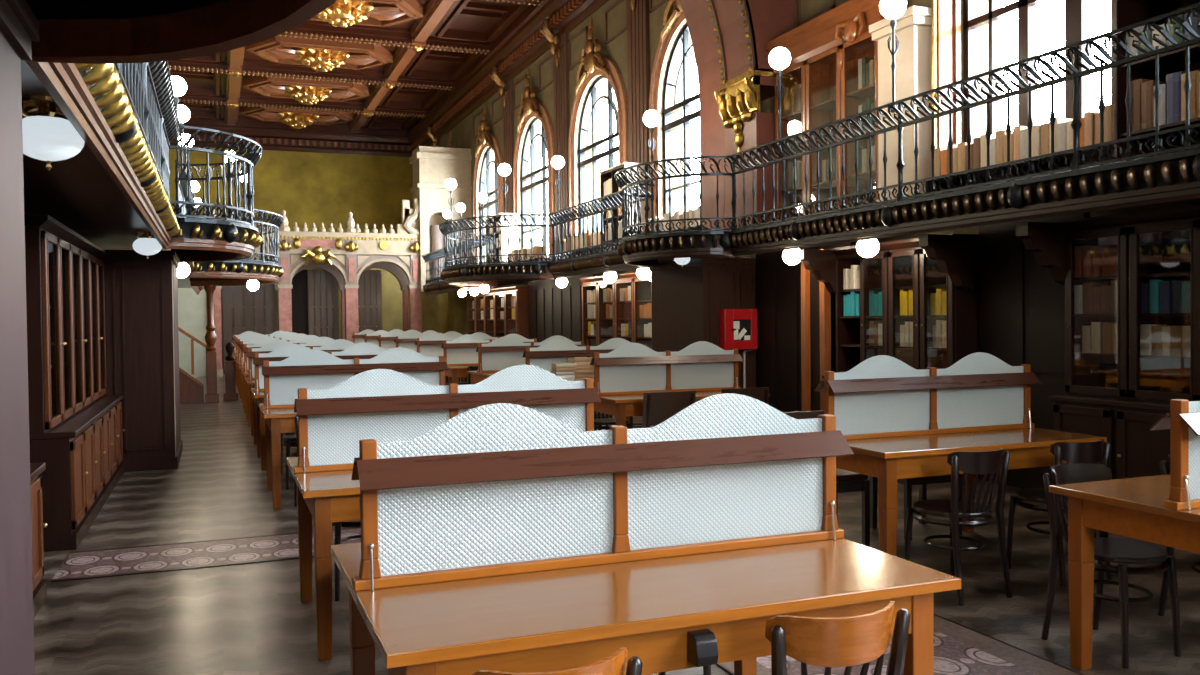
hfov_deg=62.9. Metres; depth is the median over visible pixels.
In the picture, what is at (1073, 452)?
bentwood chair
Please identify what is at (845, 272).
book
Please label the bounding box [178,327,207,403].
staircase
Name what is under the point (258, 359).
hood
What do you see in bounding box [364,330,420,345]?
desk
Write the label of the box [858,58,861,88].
book
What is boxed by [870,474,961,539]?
chair
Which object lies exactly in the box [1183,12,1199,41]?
book
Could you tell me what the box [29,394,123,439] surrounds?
countertop
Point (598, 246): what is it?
bookshelf
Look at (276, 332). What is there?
desk
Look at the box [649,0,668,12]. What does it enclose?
trim
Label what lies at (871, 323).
book
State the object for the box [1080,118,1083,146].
book
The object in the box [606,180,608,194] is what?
book
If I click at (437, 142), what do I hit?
trim
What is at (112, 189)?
balcony
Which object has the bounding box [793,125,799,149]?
book
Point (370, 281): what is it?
door
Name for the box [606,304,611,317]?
book
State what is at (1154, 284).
book
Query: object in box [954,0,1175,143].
window
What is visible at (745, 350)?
conduit pipe
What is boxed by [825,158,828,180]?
book
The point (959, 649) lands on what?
trim
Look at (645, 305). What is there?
book
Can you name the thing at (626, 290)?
book
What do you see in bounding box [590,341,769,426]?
desk
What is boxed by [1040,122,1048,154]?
book
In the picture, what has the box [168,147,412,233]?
wall
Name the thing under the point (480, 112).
trim
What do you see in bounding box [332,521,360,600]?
bentwood chair
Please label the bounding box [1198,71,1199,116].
book
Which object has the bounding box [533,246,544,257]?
book
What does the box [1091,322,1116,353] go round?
book
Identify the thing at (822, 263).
bracket
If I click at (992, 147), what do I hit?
book
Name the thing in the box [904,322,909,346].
book
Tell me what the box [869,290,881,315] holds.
book
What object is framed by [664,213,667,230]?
book
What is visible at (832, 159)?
book
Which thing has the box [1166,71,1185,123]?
book
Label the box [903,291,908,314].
book
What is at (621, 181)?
iron railing
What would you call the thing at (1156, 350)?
book
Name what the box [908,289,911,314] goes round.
book
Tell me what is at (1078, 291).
book
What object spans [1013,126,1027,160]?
book
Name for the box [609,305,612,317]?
book
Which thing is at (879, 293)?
book
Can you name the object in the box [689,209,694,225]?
book
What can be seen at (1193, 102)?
book
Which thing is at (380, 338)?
hood
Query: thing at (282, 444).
bentwood chair
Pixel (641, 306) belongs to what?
book
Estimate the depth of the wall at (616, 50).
18.48 m
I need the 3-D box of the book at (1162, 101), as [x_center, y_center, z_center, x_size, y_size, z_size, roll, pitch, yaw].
[4.305,-1.741,7.404,0.254,0.309,0.094,-1,1,-21]
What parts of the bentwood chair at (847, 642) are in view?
leg, leg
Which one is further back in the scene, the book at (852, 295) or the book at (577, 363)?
the book at (577, 363)
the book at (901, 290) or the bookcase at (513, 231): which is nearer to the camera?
the book at (901, 290)
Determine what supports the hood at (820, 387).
attached to the desk at (898, 420)
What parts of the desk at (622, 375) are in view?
post, leg, glass panel, post, rail, glass panel, post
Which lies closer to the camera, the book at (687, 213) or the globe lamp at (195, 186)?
the book at (687, 213)
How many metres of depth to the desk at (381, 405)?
4.86 m
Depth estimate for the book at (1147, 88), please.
7.44 m
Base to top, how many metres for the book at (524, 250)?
0.261 m
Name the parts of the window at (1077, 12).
frame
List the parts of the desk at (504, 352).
post, rail, glass panel, glass panel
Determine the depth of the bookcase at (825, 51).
11.67 m
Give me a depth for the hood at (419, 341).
17.47 m
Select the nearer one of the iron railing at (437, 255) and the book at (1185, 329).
the book at (1185, 329)
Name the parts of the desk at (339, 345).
post, leg, leg, glass panel, glass panel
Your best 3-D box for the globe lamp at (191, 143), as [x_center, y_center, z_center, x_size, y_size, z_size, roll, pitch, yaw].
[-6.207,-2.531,14.714,0.230,1.045,0.230,-1,1,-21]
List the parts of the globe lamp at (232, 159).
globe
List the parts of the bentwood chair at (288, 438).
leg, seat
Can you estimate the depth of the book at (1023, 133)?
8.65 m
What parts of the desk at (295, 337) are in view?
post, leg, leg, glass panel, glass panel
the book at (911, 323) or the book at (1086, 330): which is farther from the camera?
the book at (911, 323)
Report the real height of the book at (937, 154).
0.289 m
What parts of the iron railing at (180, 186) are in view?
post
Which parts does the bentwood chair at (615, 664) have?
leg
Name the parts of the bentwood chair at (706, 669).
leg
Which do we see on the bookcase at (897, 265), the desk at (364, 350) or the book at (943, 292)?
the book at (943, 292)
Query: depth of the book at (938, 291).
8.97 m
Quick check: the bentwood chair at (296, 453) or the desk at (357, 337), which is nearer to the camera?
the bentwood chair at (296, 453)
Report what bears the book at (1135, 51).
on the bookcase at (1126, 12)
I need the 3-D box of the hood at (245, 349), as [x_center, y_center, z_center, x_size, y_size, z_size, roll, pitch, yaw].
[-4.481,0.168,14.576,1.549,0.073,0.075,-1,1,-21]
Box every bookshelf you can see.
[518,258,549,262]
[557,246,600,259]
[659,225,699,233]
[924,144,1113,195]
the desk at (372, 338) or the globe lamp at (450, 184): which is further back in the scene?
the desk at (372, 338)
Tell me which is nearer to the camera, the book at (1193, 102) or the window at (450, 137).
the book at (1193, 102)
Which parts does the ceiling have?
coffer moulding, coffer moulding, coffer moulding, coffer moulding, bead moulding, coffer moulding, bead moulding, coffer moulding, coffer moulding, bead moulding, coffer moulding, coffer moulding, coffer moulding, coffer moulding, bead moulding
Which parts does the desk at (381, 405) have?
post, leg, leg, rail, glass panel, post, glass panel, post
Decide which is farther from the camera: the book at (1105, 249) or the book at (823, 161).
the book at (823, 161)
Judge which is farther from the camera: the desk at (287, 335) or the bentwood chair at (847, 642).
the desk at (287, 335)
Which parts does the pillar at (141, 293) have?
raised panel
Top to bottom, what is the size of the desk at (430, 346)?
1.250 m
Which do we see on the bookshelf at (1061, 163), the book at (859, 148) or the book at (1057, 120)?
the book at (1057, 120)
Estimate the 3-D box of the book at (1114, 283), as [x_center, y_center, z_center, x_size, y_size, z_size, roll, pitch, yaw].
[3.867,-0.301,7.246,0.173,0.245,0.078,-1,1,-21]
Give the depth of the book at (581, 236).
19.19 m
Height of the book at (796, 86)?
0.357 m
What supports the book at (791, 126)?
on the bookcase at (825, 51)
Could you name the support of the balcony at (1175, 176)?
attached to the wall at (616, 50)
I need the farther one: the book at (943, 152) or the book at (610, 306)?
the book at (610, 306)
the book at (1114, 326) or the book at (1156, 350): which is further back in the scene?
the book at (1114, 326)
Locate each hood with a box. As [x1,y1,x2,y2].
[243,346,320,351]
[247,350,342,357]
[253,355,376,364]
[262,362,447,375]
[296,388,600,415]
[353,335,364,337]
[357,430,853,490]
[364,336,378,338]
[378,337,395,340]
[395,338,422,342]
[416,339,495,344]
[443,342,537,347]
[478,345,584,351]
[526,349,614,357]
[815,380,823,390]
[827,372,1041,393]
[1149,413,1170,429]
[1179,413,1199,435]
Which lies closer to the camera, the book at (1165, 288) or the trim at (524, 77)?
the book at (1165, 288)
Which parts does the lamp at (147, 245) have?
brass crown, lamp shade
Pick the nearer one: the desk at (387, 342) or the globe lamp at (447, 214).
the desk at (387, 342)
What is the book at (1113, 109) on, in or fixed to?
on the bookshelf at (1061, 163)
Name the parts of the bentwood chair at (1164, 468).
leg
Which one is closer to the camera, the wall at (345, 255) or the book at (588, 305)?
the book at (588, 305)
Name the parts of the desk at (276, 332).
glass panel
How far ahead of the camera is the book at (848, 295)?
10.26 m
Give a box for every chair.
[281,432,296,473]
[282,432,296,489]
[292,415,298,506]
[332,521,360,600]
[446,376,467,384]
[467,366,477,384]
[470,647,642,674]
[593,386,629,430]
[596,414,615,429]
[630,416,650,428]
[642,391,695,427]
[659,665,710,674]
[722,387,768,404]
[765,601,910,674]
[782,411,869,546]
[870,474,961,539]
[904,448,1011,605]
[1007,439,1111,586]
[1041,463,1180,668]
[1158,455,1199,615]
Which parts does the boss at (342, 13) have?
arm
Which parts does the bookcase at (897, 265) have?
door, shelf, shelf, shelf, door, cornice, door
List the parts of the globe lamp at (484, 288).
globe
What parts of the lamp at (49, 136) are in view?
brass crown, lamp shade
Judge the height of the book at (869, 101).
0.345 m
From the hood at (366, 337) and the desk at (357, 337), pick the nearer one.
the hood at (366, 337)
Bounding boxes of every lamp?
[22,96,83,169]
[133,230,161,258]
[171,76,186,167]
[177,262,189,277]
[178,105,189,170]
[178,134,193,166]
[191,181,199,212]
[194,198,201,211]
[225,150,234,213]
[247,279,258,290]
[443,210,450,220]
[445,178,456,224]
[456,203,464,241]
[458,287,465,296]
[470,286,478,295]
[477,192,487,237]
[480,281,488,293]
[498,163,510,220]
[551,156,563,210]
[556,278,567,287]
[594,354,742,365]
[603,272,616,282]
[637,268,650,279]
[643,110,659,186]
[674,257,689,267]
[769,47,790,146]
[782,249,799,264]
[856,239,878,257]
[880,0,906,112]
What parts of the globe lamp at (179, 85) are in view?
globe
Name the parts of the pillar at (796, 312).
post, panel, post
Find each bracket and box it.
[797,250,835,293]
[919,234,973,289]
[1016,222,1067,285]
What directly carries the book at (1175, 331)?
on the bookcase at (1118, 397)
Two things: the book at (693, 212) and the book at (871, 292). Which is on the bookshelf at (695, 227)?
the book at (693, 212)
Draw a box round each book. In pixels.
[490,309,492,318]
[500,311,503,318]
[511,296,514,306]
[512,308,514,318]
[514,249,518,260]
[523,248,526,259]
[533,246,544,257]
[550,371,574,375]
[552,363,576,367]
[552,367,575,371]
[558,375,574,379]
[568,357,591,361]
[569,362,592,365]
[575,366,592,369]
[575,369,593,373]
[575,374,593,378]
[580,233,584,247]
[585,233,590,246]
[587,290,593,302]
[587,304,594,317]
[588,321,595,334]
[590,291,593,302]
[590,305,593,317]
[590,324,593,334]
[593,233,596,245]
[603,289,606,301]
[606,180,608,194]
[606,288,611,301]
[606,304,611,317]
[608,179,611,193]
[608,223,609,239]
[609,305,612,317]
[619,221,620,237]
[620,288,627,300]
[621,324,624,335]
[625,289,627,300]
[625,324,627,336]
[628,286,630,300]
[628,322,630,336]
[640,305,643,317]
[644,304,647,317]
[644,324,647,336]
[647,303,651,317]
[648,323,651,336]
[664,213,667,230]
[674,212,676,228]
[676,211,683,228]
[679,214,682,227]
[686,211,688,226]
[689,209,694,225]
[691,210,694,225]
[697,206,699,224]
[789,125,801,151]
[789,162,793,188]
[792,91,794,112]
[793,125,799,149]
[795,84,800,111]
[796,126,799,148]
[796,161,801,187]
[798,85,800,110]
[799,126,801,149]
[799,163,801,186]
[822,160,825,181]
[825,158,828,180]
[831,158,833,179]
[833,157,836,178]
[843,269,849,288]
[844,295,846,315]
[846,294,850,315]
[847,270,850,288]
[850,265,859,288]
[850,292,859,315]
[855,269,859,288]
[855,294,859,315]
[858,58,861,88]
[858,105,861,131]
[858,147,866,172]
[862,57,873,87]
[862,103,866,130]
[862,148,866,172]
[866,63,869,86]
[866,99,874,128]
[867,146,868,170]
[869,60,873,84]
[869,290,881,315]
[869,320,881,344]
[871,103,874,127]
[871,146,874,169]
[873,294,877,315]
[873,324,877,345]
[878,292,881,315]
[878,323,881,345]
[900,289,908,314]
[900,325,904,346]
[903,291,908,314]
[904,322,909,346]
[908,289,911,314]
[909,322,912,346]
[930,293,935,314]
[933,325,935,347]
[934,148,946,176]
[936,288,945,314]
[936,320,945,347]
[941,149,946,174]
[942,291,945,314]
[942,321,946,347]
[947,144,957,173]
[953,148,957,172]
[957,142,972,171]
[965,144,972,169]
[973,137,980,168]
[980,134,995,166]
[989,138,995,164]
[995,130,1012,163]
[1004,133,1012,161]
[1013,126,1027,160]
[1020,129,1027,158]
[1031,125,1040,156]
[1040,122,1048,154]
[1049,118,1072,152]
[1057,122,1066,151]
[1067,120,1072,149]
[1074,246,1081,277]
[1074,285,1082,313]
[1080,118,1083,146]
[1082,245,1100,276]
[1082,283,1107,313]
[1082,326,1090,352]
[1084,112,1098,145]
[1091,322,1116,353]
[1092,246,1100,276]
[1092,287,1100,313]
[1094,113,1103,143]
[1101,244,1117,275]
[1101,285,1110,313]
[1102,323,1114,353]
[1104,104,1113,141]
[1110,247,1128,275]
[1111,280,1128,313]
[1112,323,1128,353]
[1113,109,1113,139]
[1125,25,1152,56]
[1130,79,1164,131]
[1139,29,1151,54]
[1140,324,1166,354]
[1141,80,1165,128]
[1141,283,1149,312]
[1149,279,1174,312]
[1151,325,1178,355]
[1152,24,1165,50]
[1153,84,1165,126]
[1159,281,1171,312]
[1162,326,1169,355]
[1166,15,1182,45]
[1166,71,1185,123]
[1170,326,1181,355]
[1172,280,1189,312]
[1181,70,1199,120]
[1182,281,1189,312]
[1182,326,1189,356]
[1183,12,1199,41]
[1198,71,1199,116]
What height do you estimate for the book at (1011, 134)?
0.262 m
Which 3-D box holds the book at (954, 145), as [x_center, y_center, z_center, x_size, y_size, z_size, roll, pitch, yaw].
[3.495,-1.730,9.589,0.204,0.296,0.078,-1,1,-21]
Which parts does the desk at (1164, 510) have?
leg, post, rail, glass panel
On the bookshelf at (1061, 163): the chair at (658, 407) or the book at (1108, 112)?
the book at (1108, 112)
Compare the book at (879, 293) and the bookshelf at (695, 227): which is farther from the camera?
the bookshelf at (695, 227)
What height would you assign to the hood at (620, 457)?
0.073 m
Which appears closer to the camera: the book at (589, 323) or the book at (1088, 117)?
the book at (1088, 117)
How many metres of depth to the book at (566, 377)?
11.01 m
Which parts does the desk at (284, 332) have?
glass panel, glass panel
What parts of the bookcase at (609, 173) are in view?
shelf, panel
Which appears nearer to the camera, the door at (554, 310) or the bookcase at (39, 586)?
the bookcase at (39, 586)
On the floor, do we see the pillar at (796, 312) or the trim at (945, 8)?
the pillar at (796, 312)
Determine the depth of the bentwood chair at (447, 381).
16.17 m
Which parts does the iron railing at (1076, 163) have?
post, post, post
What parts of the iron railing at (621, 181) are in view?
post, post, post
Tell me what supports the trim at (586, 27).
attached to the wall at (616, 50)
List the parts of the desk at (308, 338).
post, leg, leg, glass panel, glass panel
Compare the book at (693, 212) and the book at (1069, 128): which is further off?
the book at (693, 212)
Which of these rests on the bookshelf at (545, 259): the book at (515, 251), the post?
the book at (515, 251)
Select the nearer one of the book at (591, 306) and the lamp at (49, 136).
the lamp at (49, 136)
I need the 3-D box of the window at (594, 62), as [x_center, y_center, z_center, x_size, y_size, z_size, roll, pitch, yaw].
[-0.061,-3.984,19.291,0.453,4.630,3.120,-1,1,-21]
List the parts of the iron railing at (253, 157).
post, post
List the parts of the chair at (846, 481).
backrest, leg, seat rail, seat, leg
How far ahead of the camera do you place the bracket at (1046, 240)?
7.51 m
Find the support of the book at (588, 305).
on the bookcase at (624, 312)
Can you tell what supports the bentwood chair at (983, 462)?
on the floor
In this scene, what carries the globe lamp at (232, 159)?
attached to the iron railing at (275, 223)
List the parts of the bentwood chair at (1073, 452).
leg, seat, leg, backrest, leg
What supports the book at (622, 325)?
on the bookcase at (624, 312)
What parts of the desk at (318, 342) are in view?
post, leg, leg, glass panel, glass panel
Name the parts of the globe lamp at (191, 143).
globe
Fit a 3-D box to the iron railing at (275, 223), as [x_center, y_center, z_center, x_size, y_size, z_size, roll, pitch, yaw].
[-6.440,-1.701,17.421,1.632,0.900,4.172,-1,1,-21]
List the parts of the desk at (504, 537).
leg, post, leg, glass panel, rail, post, glass panel, leg, post, leg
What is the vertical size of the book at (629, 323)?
0.238 m
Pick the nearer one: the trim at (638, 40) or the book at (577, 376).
the book at (577, 376)
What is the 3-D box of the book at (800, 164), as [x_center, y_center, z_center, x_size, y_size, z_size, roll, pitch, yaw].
[2.579,-2.021,12.253,0.173,0.310,0.068,-1,1,-21]
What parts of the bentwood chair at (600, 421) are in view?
seat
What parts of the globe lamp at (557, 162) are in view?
globe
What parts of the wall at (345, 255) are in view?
pink panel, pink frieze panel, cornice, pink panel, pink panel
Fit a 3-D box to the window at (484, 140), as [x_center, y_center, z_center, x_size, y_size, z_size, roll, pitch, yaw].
[-3.079,-4.108,27.022,0.453,4.630,3.120,-1,1,-21]
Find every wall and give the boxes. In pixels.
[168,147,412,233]
[178,146,471,377]
[431,0,1199,289]
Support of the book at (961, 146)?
on the bookshelf at (1061, 163)
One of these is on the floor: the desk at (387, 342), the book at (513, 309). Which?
the desk at (387, 342)
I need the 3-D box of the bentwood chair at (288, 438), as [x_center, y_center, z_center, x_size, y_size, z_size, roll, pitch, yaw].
[-2.681,0.949,8.940,0.412,0.787,0.488,-1,1,-18]
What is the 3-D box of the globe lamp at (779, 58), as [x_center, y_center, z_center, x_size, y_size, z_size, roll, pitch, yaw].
[1.897,-2.531,10.341,0.230,1.045,0.230,-1,1,-21]
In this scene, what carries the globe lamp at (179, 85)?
attached to the iron railing at (180, 186)
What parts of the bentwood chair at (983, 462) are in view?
leg, seat, leg, leg, backrest, leg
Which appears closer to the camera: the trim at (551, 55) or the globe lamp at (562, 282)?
the globe lamp at (562, 282)
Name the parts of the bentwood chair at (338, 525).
leg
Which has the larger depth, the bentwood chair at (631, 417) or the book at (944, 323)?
the bentwood chair at (631, 417)
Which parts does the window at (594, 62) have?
frame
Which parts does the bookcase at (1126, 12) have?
shelf, shelf, shelf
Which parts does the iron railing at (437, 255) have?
post, post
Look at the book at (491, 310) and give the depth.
23.61 m
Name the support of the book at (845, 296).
on the bookcase at (897, 265)
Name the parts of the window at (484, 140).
frame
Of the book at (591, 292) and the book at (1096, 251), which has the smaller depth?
the book at (1096, 251)
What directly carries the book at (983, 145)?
on the bookshelf at (1061, 163)
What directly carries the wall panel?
attached to the wall at (616, 50)
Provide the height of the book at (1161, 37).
0.222 m
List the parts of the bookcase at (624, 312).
door, door, cornice, shelf, shelf, shelf, door, door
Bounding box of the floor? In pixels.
[34,374,1199,674]
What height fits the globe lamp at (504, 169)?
1.045 m
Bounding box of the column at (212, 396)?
[204,285,218,402]
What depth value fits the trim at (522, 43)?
24.37 m
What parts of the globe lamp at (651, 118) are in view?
globe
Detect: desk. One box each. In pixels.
[232,331,283,344]
[233,331,290,387]
[234,332,297,394]
[236,334,306,402]
[239,335,318,412]
[241,337,333,426]
[245,339,354,444]
[251,342,386,469]
[259,347,447,509]
[286,365,600,660]
[331,393,960,674]
[352,329,403,343]
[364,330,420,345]
[378,330,450,381]
[395,331,464,381]
[415,332,499,356]
[441,334,537,382]
[467,335,584,383]
[523,338,647,422]
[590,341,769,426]
[815,352,1106,556]
[1049,399,1199,669]
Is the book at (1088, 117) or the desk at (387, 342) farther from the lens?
the desk at (387, 342)
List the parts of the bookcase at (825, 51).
door, door, shelf, shelf, shelf, cornice, door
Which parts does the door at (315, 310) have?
dark panel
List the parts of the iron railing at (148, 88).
post, post, post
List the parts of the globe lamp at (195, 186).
globe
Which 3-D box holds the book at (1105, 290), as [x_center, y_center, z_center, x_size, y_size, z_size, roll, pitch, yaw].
[3.840,-0.283,7.327,0.173,0.208,0.085,-1,1,-21]
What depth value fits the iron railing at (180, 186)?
11.69 m
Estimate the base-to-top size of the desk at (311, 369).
1.250 m
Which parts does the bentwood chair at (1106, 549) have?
leg, backrest, leg, seat, leg, leg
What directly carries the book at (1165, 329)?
on the bookcase at (1118, 397)
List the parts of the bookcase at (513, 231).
panel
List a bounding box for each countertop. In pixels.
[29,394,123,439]
[30,462,45,481]
[1049,394,1170,411]
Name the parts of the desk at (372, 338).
glass panel, glass panel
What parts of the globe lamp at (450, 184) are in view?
globe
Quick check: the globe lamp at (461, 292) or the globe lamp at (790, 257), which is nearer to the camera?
the globe lamp at (790, 257)
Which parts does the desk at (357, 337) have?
glass panel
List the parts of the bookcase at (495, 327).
door, door, door, shelf, shelf, shelf, cornice, door, door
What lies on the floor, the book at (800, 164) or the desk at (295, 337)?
the desk at (295, 337)
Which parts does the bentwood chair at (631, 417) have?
leg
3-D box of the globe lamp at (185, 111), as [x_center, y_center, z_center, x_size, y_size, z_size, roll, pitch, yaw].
[-5.443,-2.500,12.758,0.230,1.045,0.230,-1,1,-21]
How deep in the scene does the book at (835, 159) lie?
11.54 m
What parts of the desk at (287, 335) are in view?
leg, glass panel, glass panel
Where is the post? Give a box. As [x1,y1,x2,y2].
[223,342,237,400]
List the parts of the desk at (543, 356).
post, glass panel, glass panel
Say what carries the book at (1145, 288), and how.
on the bookcase at (1118, 397)
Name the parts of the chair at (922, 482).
leg, leg, leg, seat rail, leg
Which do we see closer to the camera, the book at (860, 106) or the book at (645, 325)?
the book at (860, 106)
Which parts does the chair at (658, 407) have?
leg, leg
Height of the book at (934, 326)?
0.204 m
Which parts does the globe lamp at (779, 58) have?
globe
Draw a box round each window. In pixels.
[448,131,452,147]
[473,105,503,264]
[513,67,555,260]
[568,16,627,236]
[649,0,699,218]
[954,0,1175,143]
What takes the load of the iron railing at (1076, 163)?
on the balcony at (1175, 176)
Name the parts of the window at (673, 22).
frame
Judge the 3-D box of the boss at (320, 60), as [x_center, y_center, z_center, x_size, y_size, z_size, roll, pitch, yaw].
[-7.193,-7.174,25.361,2.886,0.604,1.542,-1,1,-4]
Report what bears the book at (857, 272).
on the bookcase at (897, 265)
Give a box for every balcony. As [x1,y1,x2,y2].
[21,0,335,294]
[423,148,1199,294]
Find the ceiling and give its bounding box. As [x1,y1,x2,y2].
[168,0,543,131]
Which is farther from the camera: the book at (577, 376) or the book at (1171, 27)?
the book at (577, 376)
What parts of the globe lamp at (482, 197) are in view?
globe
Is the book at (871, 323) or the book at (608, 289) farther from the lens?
the book at (608, 289)
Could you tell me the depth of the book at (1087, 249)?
7.44 m
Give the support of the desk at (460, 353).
on the floor
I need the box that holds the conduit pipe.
[743,349,755,387]
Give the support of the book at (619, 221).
on the bookcase at (609, 173)
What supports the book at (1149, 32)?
on the bookcase at (1126, 12)
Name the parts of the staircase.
stringer moulding, handrail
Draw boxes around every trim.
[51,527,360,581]
[170,116,412,156]
[406,0,608,150]
[426,127,442,146]
[473,109,482,138]
[490,66,513,212]
[492,96,501,124]
[513,75,526,109]
[539,54,553,91]
[541,19,569,259]
[569,26,587,70]
[605,0,626,44]
[627,0,649,195]
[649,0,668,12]
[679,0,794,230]
[716,613,1084,674]
[797,0,834,26]
[869,6,931,201]
[931,0,937,148]
[937,0,953,147]
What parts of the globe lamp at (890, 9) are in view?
globe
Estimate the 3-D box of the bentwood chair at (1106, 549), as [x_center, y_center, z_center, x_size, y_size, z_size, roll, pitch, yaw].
[2.262,0.988,4.361,0.412,0.787,0.488,-1,1,-25]
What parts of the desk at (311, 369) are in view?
post, leg, leg, rail, glass panel, post, glass panel, post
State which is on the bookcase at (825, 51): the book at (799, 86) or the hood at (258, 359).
the book at (799, 86)
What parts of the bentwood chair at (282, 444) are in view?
leg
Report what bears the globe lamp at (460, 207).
attached to the iron railing at (437, 255)
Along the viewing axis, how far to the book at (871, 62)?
10.85 m
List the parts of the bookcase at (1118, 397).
cupboard door, door, cornice, shelf, shelf, shelf, cupboard door, door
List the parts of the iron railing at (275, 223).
post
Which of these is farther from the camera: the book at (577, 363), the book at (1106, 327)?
the book at (577, 363)
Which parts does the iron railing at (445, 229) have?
post, post, post, post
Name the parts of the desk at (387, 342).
glass panel, glass panel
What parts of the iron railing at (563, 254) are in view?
post, post, post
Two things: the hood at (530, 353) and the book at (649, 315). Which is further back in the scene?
the book at (649, 315)
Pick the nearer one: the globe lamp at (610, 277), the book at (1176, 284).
the book at (1176, 284)
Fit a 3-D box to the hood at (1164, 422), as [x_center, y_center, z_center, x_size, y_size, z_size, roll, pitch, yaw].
[2.818,0.303,3.970,1.549,0.073,0.075,-1,1,-21]
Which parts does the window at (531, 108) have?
frame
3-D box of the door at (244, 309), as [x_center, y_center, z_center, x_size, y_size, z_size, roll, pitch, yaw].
[-10.137,-0.471,28.314,1.430,3.000,0.089,-1,1,-21]
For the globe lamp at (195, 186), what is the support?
attached to the iron railing
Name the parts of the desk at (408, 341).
glass panel, glass panel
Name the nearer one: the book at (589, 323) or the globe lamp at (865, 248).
the globe lamp at (865, 248)
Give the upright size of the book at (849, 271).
0.204 m
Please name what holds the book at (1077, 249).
on the bookcase at (1118, 397)
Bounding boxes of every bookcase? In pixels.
[24,214,124,551]
[30,462,46,617]
[466,286,529,338]
[485,213,518,263]
[580,272,651,348]
[599,162,649,250]
[765,0,908,219]
[822,234,979,478]
[1049,204,1199,506]
[1114,0,1199,161]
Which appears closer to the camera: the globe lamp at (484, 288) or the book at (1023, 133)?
the book at (1023, 133)
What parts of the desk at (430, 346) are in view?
glass panel, glass panel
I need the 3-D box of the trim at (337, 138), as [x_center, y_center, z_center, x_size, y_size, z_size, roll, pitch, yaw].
[-10.872,-7.129,34.678,8.900,1.030,0.480,-1,1,-21]
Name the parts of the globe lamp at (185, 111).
globe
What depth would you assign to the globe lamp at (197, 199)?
22.19 m
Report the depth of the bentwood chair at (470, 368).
14.68 m
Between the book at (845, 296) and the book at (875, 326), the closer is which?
the book at (875, 326)
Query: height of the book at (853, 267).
0.248 m
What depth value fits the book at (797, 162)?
12.29 m
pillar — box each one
[0,0,39,674]
[101,250,182,471]
[756,241,855,411]
[979,212,1089,488]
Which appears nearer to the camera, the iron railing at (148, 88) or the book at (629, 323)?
the iron railing at (148, 88)
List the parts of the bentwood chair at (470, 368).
leg, backrest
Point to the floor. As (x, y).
(252, 618)
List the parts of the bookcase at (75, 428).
door, cornice, door, door, cupboard door, door, cupboard door, door, cupboard door, door, cupboard door, cupboard door, cupboard door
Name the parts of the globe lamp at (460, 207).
globe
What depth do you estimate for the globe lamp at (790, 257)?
10.37 m
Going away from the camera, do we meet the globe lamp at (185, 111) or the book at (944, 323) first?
the book at (944, 323)
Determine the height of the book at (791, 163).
0.348 m
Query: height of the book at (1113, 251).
0.205 m
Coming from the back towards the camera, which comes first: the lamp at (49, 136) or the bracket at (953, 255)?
the bracket at (953, 255)
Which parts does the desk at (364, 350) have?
post, leg, leg, glass panel, glass panel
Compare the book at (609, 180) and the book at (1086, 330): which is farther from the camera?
the book at (609, 180)
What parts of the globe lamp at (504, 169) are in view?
globe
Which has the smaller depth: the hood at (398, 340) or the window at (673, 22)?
the window at (673, 22)
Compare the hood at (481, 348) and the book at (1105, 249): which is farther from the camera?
the hood at (481, 348)
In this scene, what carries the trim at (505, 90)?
attached to the wall at (616, 50)
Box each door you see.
[222,284,274,373]
[291,270,338,339]
[358,270,381,332]
[529,274,595,342]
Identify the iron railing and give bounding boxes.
[114,61,179,202]
[168,125,262,226]
[174,160,194,217]
[191,205,283,264]
[421,232,495,284]
[439,214,553,267]
[548,183,653,261]
[614,156,736,239]
[723,2,1199,229]
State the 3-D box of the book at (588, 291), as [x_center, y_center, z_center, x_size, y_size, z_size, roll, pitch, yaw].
[-0.132,-0.733,17.492,0.173,0.221,0.149,-1,1,-21]
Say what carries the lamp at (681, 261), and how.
hanging from the balcony at (1175, 176)
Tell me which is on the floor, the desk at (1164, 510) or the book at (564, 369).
the desk at (1164, 510)
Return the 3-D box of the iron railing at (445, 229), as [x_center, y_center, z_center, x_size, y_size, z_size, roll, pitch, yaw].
[-2.270,-1.780,19.048,1.632,0.900,4.173,-1,1,-21]
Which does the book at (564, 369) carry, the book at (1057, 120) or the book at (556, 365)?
the book at (556, 365)
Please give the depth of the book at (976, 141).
9.19 m
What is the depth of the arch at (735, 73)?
12.98 m
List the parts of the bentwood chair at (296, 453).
leg, leg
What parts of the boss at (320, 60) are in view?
arm, arm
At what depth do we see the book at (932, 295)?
9.05 m
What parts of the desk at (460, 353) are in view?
post, leg, rail, glass panel, glass panel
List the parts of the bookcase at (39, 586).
cupboard door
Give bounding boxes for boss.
[255,111,339,128]
[259,84,355,104]
[265,46,376,71]
[317,0,405,27]
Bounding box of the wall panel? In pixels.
[648,258,756,387]
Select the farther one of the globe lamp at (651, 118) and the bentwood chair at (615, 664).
the globe lamp at (651, 118)
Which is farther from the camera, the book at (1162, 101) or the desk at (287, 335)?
the desk at (287, 335)
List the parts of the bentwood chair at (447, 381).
seat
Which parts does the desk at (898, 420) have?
post, glass panel, leg, post, rail, leg, glass panel, post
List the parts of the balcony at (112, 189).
moulding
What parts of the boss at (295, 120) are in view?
arm, arm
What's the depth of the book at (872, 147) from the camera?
10.86 m
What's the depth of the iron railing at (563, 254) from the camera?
15.57 m
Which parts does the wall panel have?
raised panel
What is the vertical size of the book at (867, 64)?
0.276 m
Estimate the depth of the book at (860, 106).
11.07 m
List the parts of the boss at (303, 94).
arm, arm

